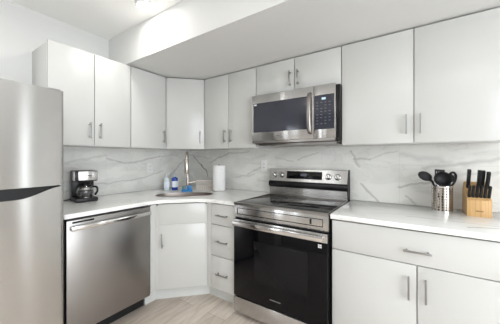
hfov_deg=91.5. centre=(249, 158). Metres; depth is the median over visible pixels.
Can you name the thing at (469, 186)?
knife
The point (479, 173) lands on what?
knife
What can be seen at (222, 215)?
base cabinet
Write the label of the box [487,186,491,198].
knife
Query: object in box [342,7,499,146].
upper cabinet
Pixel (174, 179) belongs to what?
soap bottle
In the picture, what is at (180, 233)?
base cabinet
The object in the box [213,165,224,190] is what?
paper towel roll
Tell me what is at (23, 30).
wall
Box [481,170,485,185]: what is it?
knife
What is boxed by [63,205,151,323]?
dishwasher
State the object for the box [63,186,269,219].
countertop
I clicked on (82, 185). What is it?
coffee maker
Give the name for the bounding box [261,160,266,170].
wall outlet
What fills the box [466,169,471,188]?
knife
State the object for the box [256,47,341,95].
upper cabinet
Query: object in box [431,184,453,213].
utensil holder
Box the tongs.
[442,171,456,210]
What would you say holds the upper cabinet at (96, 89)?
attached to the wall at (23, 30)
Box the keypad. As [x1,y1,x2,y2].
[317,101,330,123]
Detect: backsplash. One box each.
[61,147,188,199]
[189,143,499,212]
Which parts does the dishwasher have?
handle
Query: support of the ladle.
in the utensil holder
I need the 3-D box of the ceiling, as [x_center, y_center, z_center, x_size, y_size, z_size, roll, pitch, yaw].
[-0.297,-1.213,-0.107,4.800,0.100,5.200,0,0,34]
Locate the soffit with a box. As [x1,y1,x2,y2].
[109,0,499,81]
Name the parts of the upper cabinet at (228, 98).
door, door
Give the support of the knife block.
on the countertop at (412, 217)
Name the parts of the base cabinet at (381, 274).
door, handle, drawer, handle, handle, door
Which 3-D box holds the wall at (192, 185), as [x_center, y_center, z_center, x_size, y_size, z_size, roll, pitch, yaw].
[1.122,0.054,2.011,4.600,2.435,0.100,0,0,34]
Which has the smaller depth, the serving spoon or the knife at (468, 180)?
the knife at (468, 180)
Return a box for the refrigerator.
[0,78,62,323]
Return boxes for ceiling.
[7,0,182,39]
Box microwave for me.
[252,83,341,146]
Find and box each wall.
[0,0,152,205]
[192,185,497,212]
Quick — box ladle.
[434,172,451,209]
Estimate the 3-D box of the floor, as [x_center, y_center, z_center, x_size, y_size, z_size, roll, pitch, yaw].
[-0.297,1.312,-0.107,4.600,0.080,5.000,0,0,34]
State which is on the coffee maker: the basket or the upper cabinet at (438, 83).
the basket
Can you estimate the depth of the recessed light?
1.84 m
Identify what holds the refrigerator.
on the floor
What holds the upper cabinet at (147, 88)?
attached to the wall at (23, 30)
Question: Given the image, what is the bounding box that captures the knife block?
[462,181,491,217]
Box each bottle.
[164,173,170,189]
[172,172,177,189]
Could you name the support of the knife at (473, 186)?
in the knife block
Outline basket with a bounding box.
[79,181,91,184]
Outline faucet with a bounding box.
[184,151,195,186]
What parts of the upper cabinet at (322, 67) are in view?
door, door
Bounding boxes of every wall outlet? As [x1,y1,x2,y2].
[147,163,152,172]
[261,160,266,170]
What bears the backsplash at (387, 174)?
attached to the wall at (192, 185)
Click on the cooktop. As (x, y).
(308, 205)
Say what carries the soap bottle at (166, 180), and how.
on the countertop at (113, 202)
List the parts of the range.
storage drawer, oven handle, panel trim, door rail, oven door, panel, display glass, control panel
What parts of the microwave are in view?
door, handle, control glass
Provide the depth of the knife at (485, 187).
1.47 m
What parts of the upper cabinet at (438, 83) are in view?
door, handle, handle, door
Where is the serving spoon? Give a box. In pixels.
[418,171,446,210]
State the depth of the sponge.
2.62 m
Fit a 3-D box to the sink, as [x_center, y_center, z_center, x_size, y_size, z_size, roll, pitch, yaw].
[-0.642,0.465,2.405,0.555,0.221,0.294,0,0,-8]
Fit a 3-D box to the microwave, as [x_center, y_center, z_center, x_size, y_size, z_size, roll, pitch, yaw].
[0.426,-0.335,2.128,0.754,0.445,0.458,0,0,34]
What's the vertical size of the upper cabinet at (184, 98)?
0.747 m
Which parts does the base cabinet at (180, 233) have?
handle, false drawer, frame, door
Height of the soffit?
0.304 m
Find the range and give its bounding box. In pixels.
[232,168,349,323]
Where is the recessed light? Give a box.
[134,0,154,10]
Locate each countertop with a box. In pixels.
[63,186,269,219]
[330,200,499,241]
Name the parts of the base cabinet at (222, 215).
drawer, drawer, drawer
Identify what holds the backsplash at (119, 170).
attached to the wall at (23, 30)
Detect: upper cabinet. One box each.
[32,39,130,147]
[120,66,164,148]
[150,78,213,150]
[205,67,271,149]
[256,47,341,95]
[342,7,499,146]
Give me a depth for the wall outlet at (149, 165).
2.75 m
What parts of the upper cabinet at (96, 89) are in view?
door, handle, door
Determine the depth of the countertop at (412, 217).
1.45 m
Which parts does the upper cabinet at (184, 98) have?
door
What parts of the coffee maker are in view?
steel panel, carafe handle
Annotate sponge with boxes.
[182,185,191,189]
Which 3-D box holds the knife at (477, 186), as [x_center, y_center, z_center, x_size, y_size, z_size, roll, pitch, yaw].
[1.394,0.206,1.494,0.014,0.081,0.053,0,0,33]
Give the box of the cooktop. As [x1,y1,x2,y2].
[234,194,347,216]
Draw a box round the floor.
[110,294,264,323]
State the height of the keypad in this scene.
0.167 m
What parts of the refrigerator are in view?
pocket handle, freezer door, door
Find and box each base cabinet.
[144,202,216,304]
[211,203,234,302]
[332,219,499,323]
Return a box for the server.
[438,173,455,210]
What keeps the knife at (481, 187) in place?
in the knife block
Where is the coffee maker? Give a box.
[63,170,98,202]
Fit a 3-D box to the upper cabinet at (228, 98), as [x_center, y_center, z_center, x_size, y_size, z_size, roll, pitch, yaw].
[-0.139,-0.474,2.570,0.659,0.747,0.353,0,0,34]
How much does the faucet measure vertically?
0.438 m
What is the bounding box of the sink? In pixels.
[155,192,212,204]
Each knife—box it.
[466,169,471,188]
[467,185,471,197]
[471,185,475,197]
[475,185,479,197]
[476,170,481,185]
[479,186,483,197]
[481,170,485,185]
[483,186,487,198]
[485,172,490,185]
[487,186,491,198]

